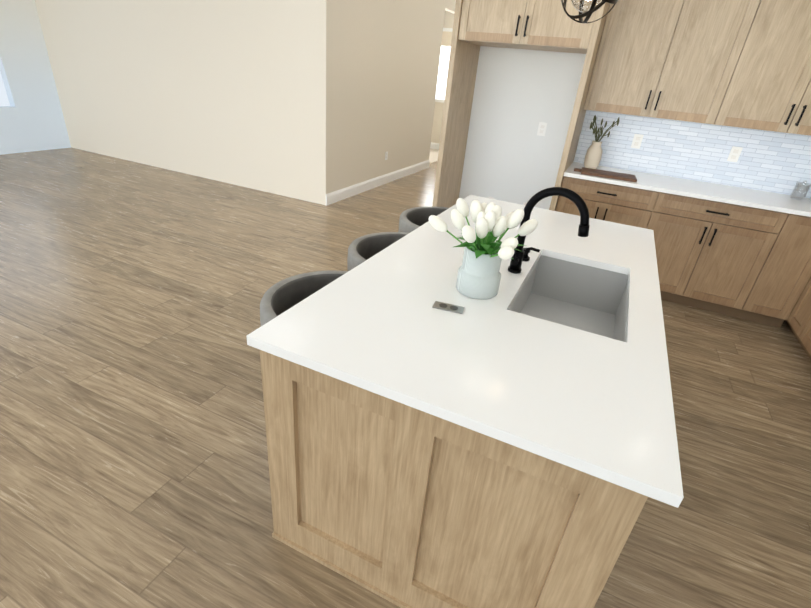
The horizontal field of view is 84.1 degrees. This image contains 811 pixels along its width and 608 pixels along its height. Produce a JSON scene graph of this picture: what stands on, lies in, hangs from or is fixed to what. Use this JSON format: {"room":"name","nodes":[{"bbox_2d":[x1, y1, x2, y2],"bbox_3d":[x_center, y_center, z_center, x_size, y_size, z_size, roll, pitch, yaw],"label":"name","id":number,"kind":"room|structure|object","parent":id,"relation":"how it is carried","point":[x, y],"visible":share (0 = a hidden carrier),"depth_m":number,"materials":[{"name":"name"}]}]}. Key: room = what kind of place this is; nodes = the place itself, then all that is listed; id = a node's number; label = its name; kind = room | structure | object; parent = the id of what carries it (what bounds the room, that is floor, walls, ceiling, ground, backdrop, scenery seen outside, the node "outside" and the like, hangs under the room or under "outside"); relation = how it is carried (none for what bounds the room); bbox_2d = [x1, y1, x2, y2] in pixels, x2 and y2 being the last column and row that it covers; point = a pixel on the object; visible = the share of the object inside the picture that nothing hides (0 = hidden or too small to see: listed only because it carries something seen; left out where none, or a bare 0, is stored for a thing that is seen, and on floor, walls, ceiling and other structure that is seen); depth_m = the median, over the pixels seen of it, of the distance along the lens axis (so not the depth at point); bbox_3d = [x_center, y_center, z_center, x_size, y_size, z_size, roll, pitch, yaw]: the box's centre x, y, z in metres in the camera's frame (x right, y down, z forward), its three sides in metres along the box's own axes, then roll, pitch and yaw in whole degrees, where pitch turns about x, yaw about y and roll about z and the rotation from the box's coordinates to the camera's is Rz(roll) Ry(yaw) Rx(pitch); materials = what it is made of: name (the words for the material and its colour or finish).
{"room":"kitchen","nodes":[
{"label":"kitchen","id":0,"kind":"room"},
{"bbox_2d":[0,0,70,154],"bbox_3d":[-7.048,-1.926,2.752,0.120,2.743,9.190,16,30,20],"label":"wall","id":1,"kind":"structure","parent":0,"point":[31,117],"depth_m":6.29,"materials":[{"name":"paint"}]},
{"bbox_2d":[35,0,318,203],"bbox_3d":[-3.010,-3.068,5.667,4.590,2.743,0.120,16,30,20],"label":"wall","id":2,"kind":"structure","parent":0,"point":[218,90],"depth_m":5.60,"materials":[{"name":"beige paint"}]},
{"bbox_2d":[315,0,455,204],"bbox_3d":[0.243,-3.472,7.035,0.120,2.743,5.420,16,30,20],"label":"wall","id":3,"kind":"structure","parent":0,"point":[315,101],"depth_m":5.72,"materials":[{"name":"beige paint"}]},
{"bbox_2d":[326,160,429,205],"bbox_3d":[-0.261,-1.885,6.735,0.016,0.135,3.266,16,30,20],"label":"baseboard","id":4,"kind":"structure","parent":3,"relation":"attached to","point":[343,193],"depth_m":6.33,"materials":[{"name":"white"}]},
{"bbox_2d":[0,148,810,607],"bbox_3d":[-1.500,-0.376,3.850,9.977,0.060,14.520,16,30,20],"label":"floor","id":5,"kind":"structure","parent":0,"point":[134,468],"depth_m":2.25,"materials":[{"name":"brown wood"}]},
{"bbox_2d":[260,270,347,325],"bbox_3d":[-0.277,0.343,1.765,0.533,0.818,0.533,16,30,20],"label":"stool","id":6,"kind":"object","parent":5,"relation":"on","point":[280,297],"visible":0.19,"depth_m":1.69,"materials":[{"name":"grey fabric"}]},
{"bbox_2d":[347,232,408,270],"bbox_3d":[-0.039,0.112,2.247,0.548,0.818,0.548,16,30,20],"label":"stool","id":7,"kind":"object","parent":5,"relation":"on","point":[361,249],"visible":0.12,"depth_m":2.19,"materials":[{"name":"grey fabric"}]},
{"bbox_2d":[398,206,448,232],"bbox_3d":[0.189,-0.123,2.735,0.519,0.818,0.519,16,30,20],"label":"stool","id":8,"kind":"object","parent":5,"relation":"on","point":[411,219],"visible":0.12,"depth_m":2.68,"materials":[{"name":"grey fabric"}]},
{"bbox_2d":[260,240,666,607],"bbox_3d":[0.454,0.234,2.088,1.068,0.834,2.004,16,30,20],"label":"kitchen island","id":9,"kind":"object","parent":5,"relation":"on","point":[414,509],"depth_m":1.25,"materials":[{"name":"brown wood"}]},
{"bbox_2d":[246,195,565,422],"bbox_3d":[0.255,-0.216,1.976,0.590,0.030,2.030,16,30,20],"label":"island countertop","id":10,"kind":"structure","parent":9,"relation":"on","point":[375,328],"depth_m":1.37,"materials":[{"name":"white stone"}]},
{"bbox_2d":[432,301,464,313],"bbox_3d":[0.142,0.011,1.483,0.100,0.005,0.044,12,28,13],"label":"outlet","id":11,"kind":"object","parent":10,"relation":"on","point":[448,307],"visible":1,"depth_m":1.48,"materials":[{"name":"silver metal"}]},
{"bbox_2d":[428,198,537,298],"bbox_3d":[0.249,-0.200,1.559,0.337,0.323,0.336,16,30,20],"label":"tulip vase","id":12,"kind":"object","parent":10,"relation":"on","point":[479,273],"visible":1,"depth_m":1.51,"materials":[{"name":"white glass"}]},
{"bbox_2d":[523,247,539,261],"bbox_3d":[0.530,-0.215,1.921,0.078,0.062,0.044,16,30,20],"label":"soap dispenser","id":13,"kind":"object","parent":10,"relation":"on","point":[526,257],"visible":0.81,"depth_m":1.92,"materials":[{"name":"black metal"}]},
{"bbox_2d":[508,187,589,273],"bbox_3d":[0.541,-0.256,1.685,0.262,0.355,0.088,16,30,20],"label":"faucet","id":14,"kind":"object","parent":10,"relation":"on","point":[577,200],"visible":0.92,"depth_m":1.64,"materials":[{"name":"black metal"}]},
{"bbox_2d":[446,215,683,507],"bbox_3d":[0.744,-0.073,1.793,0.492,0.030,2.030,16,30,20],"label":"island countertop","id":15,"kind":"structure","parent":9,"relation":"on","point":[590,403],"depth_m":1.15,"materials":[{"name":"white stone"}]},
{"bbox_2d":[510,251,629,338],"bbox_3d":[0.647,0.046,1.795,0.412,0.222,0.732,16,30,20],"label":"sink","id":16,"kind":"object","parent":15,"relation":"in","point":[572,292],"depth_m":2.06,"materials":[{"name":"grey metal"}]},
{"bbox_2d":[432,0,609,210],"bbox_3d":[0.936,-1.551,3.951,1.200,2.336,0.712,16,30,20],"label":"surround","id":17,"kind":"object","parent":5,"relation":"on","point":[545,25],"visible":0.88,"depth_m":3.52,"materials":[{"name":"brown wood"}]},
{"bbox_2d":[555,178,670,239],"bbox_3d":[1.739,-0.680,4.009,0.776,0.884,0.618,16,30,20],"label":"base cabinet","id":18,"kind":"object","parent":5,"relation":"on","point":[616,204],"depth_m":3.60,"materials":[{"name":"brown wood"}]},
{"bbox_2d":[655,194,778,314],"bbox_3d":[2.412,-0.482,3.757,0.955,0.884,0.618,16,30,20],"label":"base cabinet","id":19,"kind":"object","parent":5,"relation":"on","point":[742,253],"depth_m":3.47,"materials":[{"name":"brown wood"}]},
{"bbox_2d":[563,162,810,213],"bbox_3d":[2.534,-0.853,3.499,2.466,0.030,0.648,16,30,20],"label":"countertop","id":20,"kind":"structure","parent":19,"relation":"on","point":[686,188],"depth_m":3.48,"materials":[{"name":"white stone"}]},
{"bbox_2d":[584,115,618,168],"bbox_3d":[1.653,-1.377,3.837,0.218,0.427,0.132,16,30,20],"label":"vase","id":21,"kind":"object","parent":20,"relation":"on","point":[593,155],"visible":1,"depth_m":3.83,"materials":[{"name":"beige ceramic"}]},
{"bbox_2d":[574,167,636,181],"bbox_3d":[1.622,-1.062,3.670,0.480,0.022,0.240,14,29,16],"label":"decorative board","id":22,"kind":"object","parent":20,"relation":"on","point":[609,174],"visible":1,"depth_m":3.61,"materials":[{"name":"brown wood"}]},
{"bbox_2d":[790,180,810,200],"bbox_3d":[3.026,-0.873,3.441,0.093,0.142,0.093,12,28,12],"label":"decorative canister","id":23,"kind":"object","parent":20,"relation":"on","point":[800,184],"depth_m":3.43,"materials":[{"name":"clear glass"}]},
{"bbox_2d":[727,210,810,325],"bbox_3d":[2.892,-0.325,3.547,0.377,0.884,0.678,16,30,20],"label":"base cabinet","id":24,"kind":"object","parent":5,"relation":"on","point":[783,256],"depth_m":3.33,"materials":[{"name":"brown wood"}]},
{"bbox_2d":[775,266,810,340],"bbox_3d":[3.107,-0.032,3.029,0.678,0.884,0.377,16,30,20],"label":"base cabinet","id":25,"kind":"object","parent":5,"relation":"on","point":[797,315],"depth_m":3.28,"materials":[{"name":"brown wood"}]},
{"bbox_2d":[799,326,810,359],"bbox_3d":[2.866,0.223,2.500,0.618,0.884,1.131,16,30,20],"label":"base cabinet","id":26,"kind":"object","parent":5,"relation":"on","point":[805,342],"depth_m":3.08,"materials":[{"name":"brown wood"}]},
{"bbox_2d":[429,148,438,163],"bbox_3d":[-0.936,-3.165,9.182,3.300,0.006,2.900,16,30,20],"label":"floor","id":27,"kind":"structure","parent":0,"point":[433,156],"depth_m":9.20,"materials":[{"name":"beige wood"}]},
{"bbox_2d":[431,10,453,143],"bbox_3d":[-0.236,-4.976,9.803,3.420,2.743,0.120,16,30,20],"label":"wall","id":28,"kind":"structure","parent":0,"point":[439,106],"depth_m":9.66,"materials":[{"name":"beige paint"}]},
{"bbox_2d":[430,142,438,149],"bbox_3d":[-0.322,-3.784,10.332,3.300,0.135,0.016,16,30,20],"label":"baseboard","id":29,"kind":"structure","parent":28,"relation":"attached to","point":[433,145],"depth_m":9.96,"materials":[{"name":"white"}]},
{"bbox_2d":[435,28,452,102],"bbox_3d":[0.579,-4.934,9.306,1.530,1.350,0.030,16,30,20],"label":"room window","id":30,"kind":"structure","parent":28,"relation":"in","point":[444,62],"depth_m":9.22,"materials":[{"name":"white glass"}]},
{"bbox_2d":[459,46,779,209],"bbox_3d":[2.238,-1.567,3.783,3.577,2.743,0.120,16,30,20],"label":"wall","id":31,"kind":"structure","parent":0,"point":[511,155],"depth_m":4.22,"materials":[{"name":"paint"}]},
{"bbox_2d":[537,122,546,135],"bbox_3d":[1.268,-1.623,4.177,0.072,0.115,0.008,16,30,20],"label":"electrical outlet","id":32,"kind":"object","parent":31,"relation":"attached to","point":[541,131],"visible":1,"depth_m":4.17,"materials":[{"name":"white plastic"}]},
{"bbox_2d":[584,0,747,122],"bbox_3d":[2.023,-1.935,3.442,1.002,0.928,0.328,16,30,20],"label":"upper cabinet","id":33,"kind":"object","parent":31,"relation":"attached to","point":[664,59],"depth_m":3.36,"materials":[{"name":"brown wood"}]},
{"bbox_2d":[704,0,810,135],"bbox_3d":[2.820,-1.690,3.122,1.023,0.928,0.371,16,30,20],"label":"upper cabinet","id":34,"kind":"object","parent":31,"relation":"attached to","point":[740,63],"depth_m":3.14,"materials":[{"name":"brown wood"}]},
{"bbox_3d":[1.968,0.715,-0.603,0.120,2.743,9.307,16,30,20],"label":"wall","id":35,"kind":"structure","parent":0,"visible":0},
{"bbox_2d":[574,110,810,197],"bbox_3d":[2.687,-1.193,3.648,2.460,0.456,0.002,16,30,20],"label":"tile backsplash","id":36,"kind":"structure","parent":35,"relation":"attached to","point":[774,162],"depth_m":3.72,"materials":[{"name":"white tile"}]},
{"bbox_2d":[631,134,643,148],"bbox_3d":[2.005,-1.407,3.893,0.072,0.115,0.008,16,30,20],"label":"electrical outlet","id":37,"kind":"object","parent":36,"relation":"attached to","point":[637,140],"visible":1,"depth_m":3.89,"materials":[{"name":"white plastic"}]},
{"bbox_2d":[727,146,742,161],"bbox_3d":[2.667,-1.212,3.644,0.072,0.115,0.008,16,30,20],"label":"electrical outlet","id":38,"kind":"object","parent":36,"relation":"attached to","point":[734,154],"visible":1,"depth_m":3.64,"materials":[{"name":"white plastic"}]},
{"bbox_3d":[-1.259,-2.856,2.544,9.977,0.080,14.520,16,30,20],"label":"ceiling","id":39,"kind":"structure","parent":0,"visible":0},
{"bbox_2d":[561,0,617,22],"bbox_3d":[0.792,-1.609,1.677,0.228,0.960,0.235,16,30,20],"label":"pendant light","id":40,"kind":"object","parent":39,"relation":"hanging from","point":[588,14],"visible":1,"depth_m":1.86,"materials":[{"name":"black metal"}]}
]}

